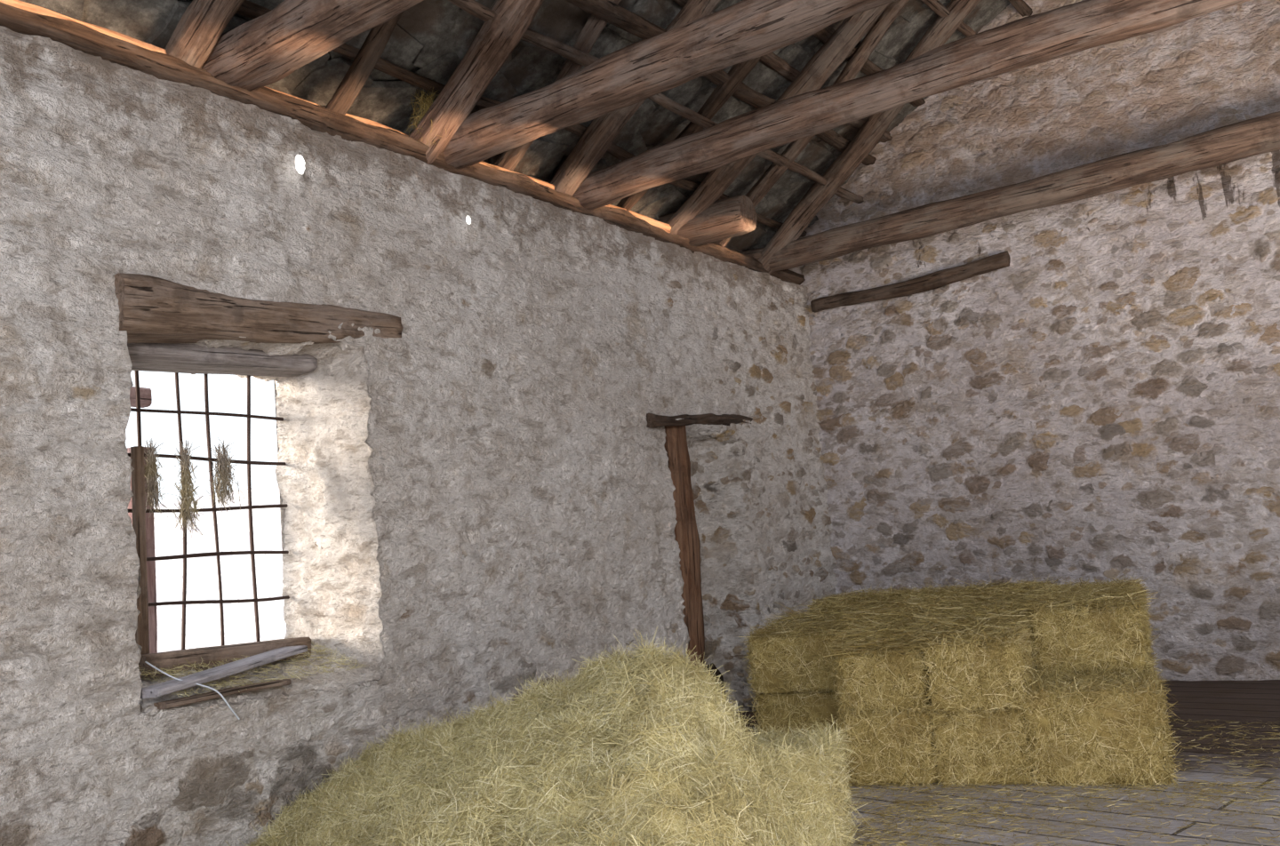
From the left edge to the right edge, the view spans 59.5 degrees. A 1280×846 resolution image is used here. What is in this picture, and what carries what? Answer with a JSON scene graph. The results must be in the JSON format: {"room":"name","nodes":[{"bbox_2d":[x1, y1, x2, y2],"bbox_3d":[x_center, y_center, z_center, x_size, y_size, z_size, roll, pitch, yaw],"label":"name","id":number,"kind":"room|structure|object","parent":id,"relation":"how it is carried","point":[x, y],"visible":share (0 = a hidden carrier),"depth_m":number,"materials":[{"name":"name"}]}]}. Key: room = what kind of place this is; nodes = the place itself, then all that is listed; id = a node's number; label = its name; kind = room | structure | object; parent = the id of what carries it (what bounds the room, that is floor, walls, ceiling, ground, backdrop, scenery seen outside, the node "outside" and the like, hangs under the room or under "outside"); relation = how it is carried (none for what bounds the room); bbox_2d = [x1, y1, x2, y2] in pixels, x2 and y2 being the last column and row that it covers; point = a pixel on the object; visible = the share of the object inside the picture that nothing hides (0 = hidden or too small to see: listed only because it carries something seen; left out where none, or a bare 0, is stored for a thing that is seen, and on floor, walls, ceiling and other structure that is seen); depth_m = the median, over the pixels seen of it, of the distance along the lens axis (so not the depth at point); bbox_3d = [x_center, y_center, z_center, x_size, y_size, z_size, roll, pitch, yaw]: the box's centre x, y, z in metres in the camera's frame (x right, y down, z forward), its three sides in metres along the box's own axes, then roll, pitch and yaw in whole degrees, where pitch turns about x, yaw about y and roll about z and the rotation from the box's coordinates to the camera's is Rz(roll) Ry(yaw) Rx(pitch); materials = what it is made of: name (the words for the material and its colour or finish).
{"room":"farm building","nodes":[
{"label":"farm building","id":0,"kind":"room"},
{"bbox_2d":[0,25,838,845],"bbox_3d":[-2.148,0.271,5.644,0.600,3.790,12.750,-10,-8,35],"label":"wall","id":1,"kind":"structure","parent":0,"point":[478,497],"depth_m":6.19,"materials":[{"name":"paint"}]},
{"bbox_2d":[130,446,149,654],"bbox_3d":[-2.437,0.642,5.458,0.053,1.060,0.053,-10,-9,35],"label":"jamb","id":2,"kind":"object","parent":1,"relation":"attached to","point":[137,452],"visible":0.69,"depth_m":5.45,"materials":[{"name":"brown wood"}]},
{"bbox_2d":[164,0,244,68],"bbox_3d":[-0.769,-3.455,4.772,4.903,3.512,0.260,-9,-8,31],"label":"rafter","id":3,"kind":"object","parent":1,"relation":"on","point":[199,28],"visible":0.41,"depth_m":5.47,"materials":[{"name":"brown wood"}]},
{"bbox_2d":[127,370,289,649],"bbox_3d":[-2.281,0.444,5.850,0.058,1.521,1.030,-10,-8,35],"label":"window grille","id":4,"kind":"object","parent":1,"relation":"in","point":[138,410],"visible":0.73,"depth_m":5.90,"materials":[{"name":"metal"}]},
{"bbox_2d":[140,438,170,520],"bbox_3d":[-2.422,0.283,5.591,0.073,0.420,0.205,-10,-8,35],"label":"herb bundle","id":5,"kind":"object","parent":4,"relation":"hanging from","point":[151,475],"visible":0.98,"depth_m":5.59,"materials":[{"name":"plant"}]},
{"bbox_2d":[162,433,215,541],"bbox_3d":[-2.308,0.324,5.744,0.073,0.557,0.278,-10,-8,35],"label":"herb bundle","id":6,"kind":"object","parent":4,"relation":"hanging from","point":[187,490],"visible":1,"depth_m":5.74,"materials":[{"name":"green plant"}]},
{"bbox_2d":[203,437,244,512],"bbox_3d":[-2.188,0.273,5.919,0.083,0.396,0.247,-10,-8,35],"label":"herb bundle","id":7,"kind":"object","parent":4,"relation":"hanging from","point":[224,471],"visible":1,"depth_m":5.92,"materials":[{"name":"plant"}]},
{"bbox_2d":[127,343,317,377],"bbox_3d":[-2.280,-0.330,5.781,0.318,0.170,1.286,-10,-8,34],"label":"lintel","id":8,"kind":"object","parent":1,"relation":"attached to","point":[164,357],"visible":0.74,"depth_m":5.74,"materials":[{"name":"grey wood"}]},
{"bbox_2d":[153,679,291,709],"bbox_3d":[-1.931,1.258,5.221,0.097,0.034,0.691,-9,-7,31],"label":"plank","id":9,"kind":"object","parent":1,"relation":"on","point":[203,697],"visible":0.98,"depth_m":5.15,"materials":[{"name":"brown wood"}]},
{"bbox_2d":[140,645,307,698],"bbox_3d":[-1.994,1.187,5.386,0.180,0.124,1.034,-7,-7,20],"label":"plank","id":10,"kind":"object","parent":1,"relation":"on","point":[168,687],"visible":0.98,"depth_m":5.29,"materials":[{"name":"grey wood"}]},
{"bbox_2d":[144,661,239,719],"bbox_3d":[-2.044,1.221,5.098,0.402,0.306,0.071,-4,-7,-10],"label":"twine","id":11,"kind":"object","parent":10,"relation":"on","point":[147,662],"visible":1,"depth_m":5.09,"materials":[{"name":"grey fabric"}]},
{"bbox_2d":[138,637,311,678],"bbox_3d":[-2.103,1.186,5.691,0.149,0.114,0.931,-10,-10,36],"label":"board","id":12,"kind":"object","parent":1,"relation":"on","point":[167,660],"visible":0.69,"depth_m":5.55,"materials":[{"name":"brown wood"}]},
{"bbox_2d":[138,642,369,697],"bbox_3d":[-1.929,1.208,5.596,0.546,0.193,1.208,-10,-8,35],"label":"straw","id":13,"kind":"object","parent":1,"relation":"on","point":[307,661],"visible":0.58,"depth_m":5.54,"materials":[{"name":"beige plant"}]},
{"bbox_2d":[114,272,403,343],"bbox_3d":[-1.965,-0.499,5.804,0.353,0.328,1.729,-9,-8,33],"label":"lintel","id":14,"kind":"object","parent":1,"relation":"attached to","point":[153,309],"visible":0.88,"depth_m":5.46,"materials":[{"name":"brown wood"}]},
{"bbox_2d":[295,154,304,174],"bbox_3d":[-1.796,-1.367,5.922,0.001,0.104,0.066,-10,-8,35],"label":"air vent","id":15,"kind":"object","parent":1,"relation":"in","point":[300,163],"visible":1,"depth_m":5.92,"materials":[{"name":"white"}]},
{"bbox_2d":[324,10,404,114],"bbox_3d":[-0.322,-3.405,5.320,4.753,3.401,0.226,-10,-9,37],"label":"rafter","id":16,"kind":"object","parent":1,"relation":"on","point":[376,41],"visible":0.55,"depth_m":6.15,"materials":[{"name":"brown wood"}]},
{"bbox_2d":[0,1,805,285],"bbox_3d":[-2.182,-1.689,5.820,0.427,0.180,12.601,-10,-8,35],"label":"wall plate","id":17,"kind":"object","parent":1,"relation":"on","point":[78,36],"visible":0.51,"depth_m":6.12,"materials":[{"name":"brown wood"}]},
{"bbox_2d":[200,0,423,91],"bbox_3d":[1.158,-2.397,3.464,8.823,0.329,0.353,-10,-8,35],"label":"tie beam","id":18,"kind":"structure","parent":17,"relation":"on","point":[264,50],"depth_m":5.33,"materials":[{"name":"brown wood"}]},
{"bbox_2d":[0,0,671,232],"bbox_3d":[-2.635,-1.834,5.169,0.092,0.104,11.000,-10,-8,35],"label":"board","id":19,"kind":"object","parent":17,"relation":"on","point":[20,4],"visible":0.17,"depth_m":5.45,"materials":[{"name":"orange wood"}]},
{"bbox_2d":[442,0,897,168],"bbox_3d":[2.070,-2.326,4.754,8.820,0.330,0.382,-10,-8,34],"label":"tie beam","id":20,"kind":"structure","parent":17,"relation":"on","point":[745,30],"depth_m":6.06,"materials":[{"name":"brown wood"}]},
{"bbox_2d":[657,195,756,247],"bbox_3d":[0.482,-1.631,9.280,0.924,0.322,0.348,-10,-8,30],"label":"stub","id":21,"kind":"object","parent":17,"relation":"on","point":[733,216],"visible":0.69,"depth_m":9.05,"materials":[{"name":"brown wood"}]},
{"bbox_2d":[572,0,1250,209],"bbox_3d":[2.874,-2.237,5.886,8.820,0.321,0.314,-10,-8,34],"label":"tie beam","id":22,"kind":"structure","parent":17,"relation":"on","point":[1068,29],"depth_m":6.66,"materials":[{"name":"brown wood"}]},
{"bbox_2d":[739,111,1279,271],"bbox_3d":[4.583,-2.099,8.304,8.831,0.330,0.322,-9,-8,32],"label":"tie beam","id":23,"kind":"structure","parent":17,"relation":"on","point":[1259,135],"depth_m":8.99,"materials":[{"name":"brown wood"}]},
{"bbox_2d":[466,216,471,223],"bbox_3d":[-1.064,-1.259,6.946,0.001,0.056,0.042,-10,-8,35],"label":"air vent","id":24,"kind":"object","parent":1,"relation":"in","point":[468,220],"visible":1,"depth_m":6.95,"materials":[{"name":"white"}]},
{"bbox_2d":[408,0,543,164],"bbox_3d":[0.171,-3.330,6.029,4.901,3.551,0.289,-9,-8,33],"label":"rafter","id":25,"kind":"object","parent":1,"relation":"on","point":[497,38],"visible":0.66,"depth_m":6.60,"materials":[{"name":"brown wood"}]},
{"bbox_2d":[404,86,450,144],"bbox_3d":[-1.299,-1.855,6.805,0.321,0.409,0.208,-10,-8,35],"label":"tuft","id":26,"kind":"object","parent":25,"relation":"attached to","point":[428,102],"visible":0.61,"depth_m":6.81,"materials":[{"name":"green plant"}]},
{"bbox_2d":[673,0,892,142],"bbox_3d":[-0.325,-2.870,6.572,0.188,0.167,9.253,-9,-8,33],"label":"batten","id":27,"kind":"structure","parent":25,"relation":"on","point":[772,60],"depth_m":8.68,"materials":[{"name":"brown wood"}]},
{"bbox_2d":[494,0,621,171],"bbox_3d":[0.486,-3.359,6.503,4.804,3.343,0.191,-11,-9,40],"label":"rafter","id":28,"kind":"object","parent":1,"relation":"on","point":[594,26],"visible":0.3,"depth_m":7.23,"materials":[{"name":"brown wood"}]},
{"bbox_2d":[550,0,720,195],"bbox_3d":[0.883,-3.277,7.050,4.920,3.490,0.289,-10,-9,37],"label":"rafter","id":29,"kind":"object","parent":1,"relation":"on","point":[599,135],"visible":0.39,"depth_m":7.81,"materials":[{"name":"brown wood"}]},
{"bbox_2d":[921,0,976,37],"bbox_3d":[0.260,-3.482,6.197,0.229,0.193,9.251,-10,-9,35],"label":"batten","id":30,"kind":"structure","parent":29,"relation":"on","point":[936,6],"depth_m":9.09,"materials":[{"name":"brown wood"}]},
{"bbox_2d":[616,56,761,211],"bbox_3d":[1.307,-3.317,7.714,4.768,3.378,0.190,-10,-9,36],"label":"rafter","id":31,"kind":"object","parent":1,"relation":"on","point":[739,72],"visible":0.36,"depth_m":8.21,"materials":[{"name":"brown wood"}]},
{"bbox_2d":[646,413,752,428],"bbox_3d":[0.438,-0.005,9.051,0.396,0.188,1.581,-10,-7,35],"label":"lintel","id":32,"kind":"object","parent":1,"relation":"attached to","point":[653,420],"visible":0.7,"depth_m":8.84,"materials":[{"name":"brown wood"}]},
{"bbox_2d":[666,2,890,235],"bbox_3d":[1.734,-3.229,8.296,4.914,3.507,0.259,-10,-9,35],"label":"rafter","id":33,"kind":"object","parent":1,"relation":"on","point":[838,46],"visible":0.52,"depth_m":8.54,"materials":[{"name":"brown wood"}]},
{"bbox_2d":[235,0,807,237],"bbox_3d":[-1.111,-2.054,7.078,0.184,0.209,9.254,-10,-8,35],"label":"batten","id":34,"kind":"structure","parent":33,"relation":"on","point":[248,9],"depth_m":6.78,"materials":[{"name":"brown wood"}]},
{"bbox_2d":[447,0,863,203],"bbox_3d":[-0.696,-2.360,6.802,0.200,0.202,9.254,-10,-9,36],"label":"batten","id":35,"kind":"structure","parent":33,"relation":"on","point":[473,7],"depth_m":7.80,"materials":[{"name":"brown wood"}]},
{"bbox_2d":[565,0,876,165],"bbox_3d":[-0.495,-2.612,6.677,0.271,0.200,9.251,-10,-8,35],"label":"batten","id":36,"kind":"structure","parent":33,"relation":"on","point":[607,11],"depth_m":7.36,"materials":[{"name":"brown wood"}]},
{"bbox_2d":[1008,0,1032,16],"bbox_3d":[0.552,-3.782,6.009,0.151,0.200,9.253,-10,-9,36],"label":"batten","id":37,"kind":"structure","parent":33,"relation":"on","point":[1021,7],"depth_m":9.55,"materials":[{"name":"brown wood"}]},
{"bbox_2d":[710,0,909,247],"bbox_3d":[2.104,-3.187,8.739,4.770,3.379,0.248,-10,-9,37],"label":"rafter","id":38,"kind":"object","parent":1,"relation":"on","point":[857,60],"visible":0.46,"depth_m":8.95,"materials":[{"name":"brown wood"}]},
{"bbox_2d":[758,0,981,274],"bbox_3d":[2.498,-3.123,9.326,4.889,3.532,0.270,-10,-9,39],"label":"rafter","id":39,"kind":"object","parent":1,"relation":"on","point":[871,132],"visible":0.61,"depth_m":9.79,"materials":[{"name":"brown wood"}]},
{"bbox_2d":[812,25,925,106],"bbox_3d":[-0.075,-3.184,6.414,0.224,0.215,9.253,-9,-8,33],"label":"batten","id":40,"kind":"structure","parent":39,"relation":"on","point":[869,68],"depth_m":9.10,"materials":[{"name":"brown wood"}]},
{"bbox_2d":[18,0,1010,252],"bbox_3d":[1.245,-4.048,3.737,10.330,4.021,13.121,-10,-8,35],"label":"ceiling","id":41,"kind":"structure","parent":0,"point":[430,38],"depth_m":7.40,"materials":[{"name":"stone"}]},
{"bbox_2d":[704,663,726,703],"bbox_3d":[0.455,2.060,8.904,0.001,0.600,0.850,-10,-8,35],"label":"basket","id":42,"kind":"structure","parent":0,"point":[717,673],"depth_m":9.15,"materials":[{"name":"beige wicker"}]},
{"bbox_2d":[732,680,1279,845],"bbox_3d":[1.562,1.555,3.061,9.200,0.001,12.950,-10,-8,35],"label":"floor","id":43,"kind":"structure","parent":0,"point":[1224,701],"depth_m":5.31,"materials":[{"name":"brown wood"}]},
{"bbox_2d":[224,626,834,845],"bbox_3d":[-0.570,1.328,3.924,3.580,1.017,2.674,-10,-8,35],"label":"heap","id":44,"kind":"object","parent":43,"relation":"on","point":[644,749],"visible":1,"depth_m":4.20,"materials":[{"name":"beige plant"}]},
{"bbox_2d":[664,424,704,668],"bbox_3d":[0.327,1.164,8.552,0.232,2.310,0.328,-10,-9,35],"label":"post","id":45,"kind":"object","parent":43,"relation":"on","point":[686,533],"visible":0.47,"depth_m":8.51,"materials":[{"name":"red wood"}]},
{"bbox_2d":[743,685,843,749],"bbox_3d":[1.210,1.883,7.583,0.870,0.504,0.994,-8,-8,23],"label":"hay bale","id":46,"kind":"object","parent":43,"relation":"on","point":[773,708],"visible":0.24,"depth_m":7.24},
{"bbox_2d":[736,609,855,695],"bbox_3d":[1.178,1.526,7.586,0.862,0.487,1.068,-8,-7,22],"label":"hay bale","id":47,"kind":"object","parent":46,"relation":"on","point":[780,664],"visible":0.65,"depth_m":7.24},
{"bbox_2d":[740,712,868,845],"bbox_3d":[0.497,1.558,4.833,0.953,0.602,0.710,-7,-7,15],"label":"hay bale","id":48,"kind":"object","parent":43,"relation":"on","point":[815,760],"visible":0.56,"depth_m":4.57},
{"bbox_2d":[824,700,947,787],"bbox_3d":[1.467,1.718,6.370,0.692,0.494,1.074,-8,-8,23],"label":"hay bale","id":49,"kind":"object","parent":43,"relation":"on","point":[892,748],"visible":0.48,"depth_m":5.95},
{"bbox_2d":[826,626,937,715],"bbox_3d":[1.450,1.373,6.416,0.655,0.432,1.053,-8,-8,24],"label":"hay bale","id":50,"kind":"object","parent":49,"relation":"on","point":[894,679],"visible":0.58,"depth_m":6.03},
{"bbox_2d":[918,705,1034,787],"bbox_3d":[1.915,1.655,6.198,0.659,0.501,1.090,-8,-7,21],"label":"hay bale","id":51,"kind":"object","parent":43,"relation":"on","point":[980,747],"visible":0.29,"depth_m":5.79},
{"bbox_2d":[917,609,1043,712],"bbox_3d":[1.907,1.288,6.211,0.676,0.473,1.112,-8,-7,21],"label":"hay bale","id":52,"kind":"object","parent":51,"relation":"on","point":[965,678],"visible":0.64,"depth_m":5.80},
{"bbox_2d":[738,568,1157,658],"bbox_3d":[1.913,1.186,7.220,2.617,0.359,2.966,-8,-8,23],"label":"hay","id":53,"kind":"object","parent":52,"relation":"on","point":[892,628],"visible":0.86,"depth_m":6.86},
{"bbox_2d":[847,718,1279,845],"bbox_3d":[2.481,1.769,5.558,4.284,0.019,3.792,-10,-8,35],"label":"straw","id":54,"kind":"object","parent":43,"relation":"on","point":[868,833],"visible":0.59,"depth_m":5.22,"materials":[{"name":"beige plant"}]},
{"bbox_2d":[1015,659,1191,788],"bbox_3d":[2.391,1.537,5.862,0.857,0.573,0.886,-8,-7,22],"label":"hay bale","id":55,"kind":"object","parent":43,"relation":"on","point":[1100,729],"visible":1,"depth_m":5.58},
{"bbox_2d":[1038,653,1176,745],"bbox_3d":[2.718,1.585,6.563,0.805,0.593,1.039,-8,-8,23],"label":"hay bale","id":56,"kind":"object","parent":43,"relation":"on","point":[1153,653],"visible":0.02,"depth_m":6.28},
{"bbox_2d":[1019,583,1163,675],"bbox_3d":[2.665,1.192,6.613,0.796,0.472,1.032,-8,-8,23],"label":"hay bale","id":57,"kind":"object","parent":56,"relation":"on","point":[1078,636],"visible":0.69,"depth_m":6.24},
{"bbox_3d":[3.190,1.699,7.665,0.680,0.554,0.973,-8,-8,23],"label":"hay bale","id":58,"kind":"object","parent":43,"relation":"on","visible":0},
{"bbox_2d":[1048,574,1164,647],"bbox_3d":[3.143,1.290,7.715,0.792,0.493,1.035,-7,-7,19],"label":"hay bale","id":59,"kind":"object","parent":58,"relation":"on","point":[1134,584],"visible":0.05,"depth_m":7.53},
{"bbox_3d":[1.701,1.830,7.258,0.555,0.449,1.077,-8,-8,23],"label":"hay bale","id":60,"kind":"object","parent":43,"relation":"on","visible":0},
{"bbox_2d":[838,606,925,638],"bbox_3d":[1.680,1.423,7.312,0.633,0.520,1.096,-8,-8,23],"label":"hay bale","id":61,"kind":"object","parent":60,"relation":"on","point":[907,606],"visible":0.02,"depth_m":7.04},
{"bbox_3d":[2.091,1.769,7.105,0.593,0.466,1.043,-8,-8,23],"label":"hay bale","id":62,"kind":"object","parent":43,"relation":"on","visible":0},
{"bbox_2d":[912,594,989,628],"bbox_3d":[2.050,1.373,7.159,0.608,0.519,1.111,-8,-8,23],"label":"hay bale","id":63,"kind":"object","parent":62,"relation":"on","point":[970,595],"visible":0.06,"depth_m":6.95},
{"bbox_3d":[2.407,1.725,6.957,0.471,0.464,1.072,-8,-8,23],"label":"hay bale","id":64,"kind":"object","parent":43,"relation":"on","visible":0},
{"bbox_2d":[975,591,1039,678],"bbox_3d":[2.369,1.328,7.033,0.525,0.524,1.114,-8,-8,23],"label":"hay bale","id":65,"kind":"object","parent":64,"relation":"on","point":[1011,608],"visible":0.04,"depth_m":6.67},
{"bbox_3d":[1.689,1.913,8.297,0.693,0.537,0.996,-8,-8,23],"label":"hay bale","id":66,"kind":"object","parent":43,"relation":"on","visible":0},
{"bbox_2d":[802,585,904,619],"bbox_3d":[1.635,1.467,8.343,0.734,0.550,1.070,-8,-8,23],"label":"hay bale","id":67,"kind":"object","parent":66,"relation":"on","point":[836,604],"visible":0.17,"depth_m":8.04},
{"bbox_3d":[2.183,1.853,8.078,0.733,0.520,1.006,-8,-8,23],"label":"hay bale","id":68,"kind":"object","parent":43,"relation":"on","visible":0},
{"bbox_2d":[881,583,974,612],"bbox_3d":[2.143,1.411,8.130,0.782,0.522,1.060,-8,-8,23],"label":"hay bale","id":69,"kind":"object","parent":68,"relation":"on","point":[934,583],"visible":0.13,"depth_m":7.89},
{"bbox_3d":[2.694,1.789,7.857,0.736,0.507,1.008,-8,-8,23],"label":"hay bale","id":70,"kind":"object","parent":43,"relation":"on","visible":0},
{"bbox_2d":[958,576,1059,602],"bbox_3d":[2.655,1.345,7.919,0.808,0.516,1.084,-8,-8,23],"label":"hay bale","id":71,"kind":"object","parent":70,"relation":"on","point":[1059,577],"visible":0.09,"depth_m":7.68},
{"bbox_2d":[788,0,1279,680],"bbox_3d":[4.870,-1.715,8.620,9.220,7.496,0.001,-10,-8,35],"label":"wall","id":72,"kind":"structure","parent":0,"point":[1100,403],"depth_m":9.39,"materials":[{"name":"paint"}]},
{"bbox_2d":[810,250,1010,312],"bbox_3d":[2.442,-1.252,10.232,1.881,0.181,0.171,-12,-10,34],"label":"batten","id":73,"kind":"object","parent":72,"relation":"attached to","point":[940,278],"visible":1,"depth_m":10.16,"materials":[{"name":"brown wood"}]},
{"label":"outside","id":74,"kind":"structure","parent":0,"visible":0},
{"label":"ground","id":75,"kind":"structure","parent":74,"visible":0},
{"bbox_2d":[126,447,157,653],"bbox_3d":[-2.607,1.334,5.873,0.149,2.420,0.127,-10,-9,35],"label":"wooden post","id":76,"kind":"object","parent":75,"relation":"on","point":[149,522],"visible":0.12,"depth_m":5.92,"materials":[{"name":"brown wood"}]},
{"bbox_2d":[129,386,151,407],"bbox_3d":[-2.929,-0.167,5.777,0.106,0.104,0.820,-10,-10,35],"label":"wooden rail","id":77,"kind":"object","parent":76,"relation":"attached to","point":[146,397],"visible":0.12,"depth_m":6.04,"materials":[{"name":"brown wood"}]},
{"bbox_2d":[153,483,286,652],"bbox_3d":[-4.217,1.963,10.225,8.380,2.500,0.001,-10,-8,35],"label":"wall","id":78,"kind":"structure","parent":75,"relation":"on","point":[203,621],"depth_m":9.88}
]}

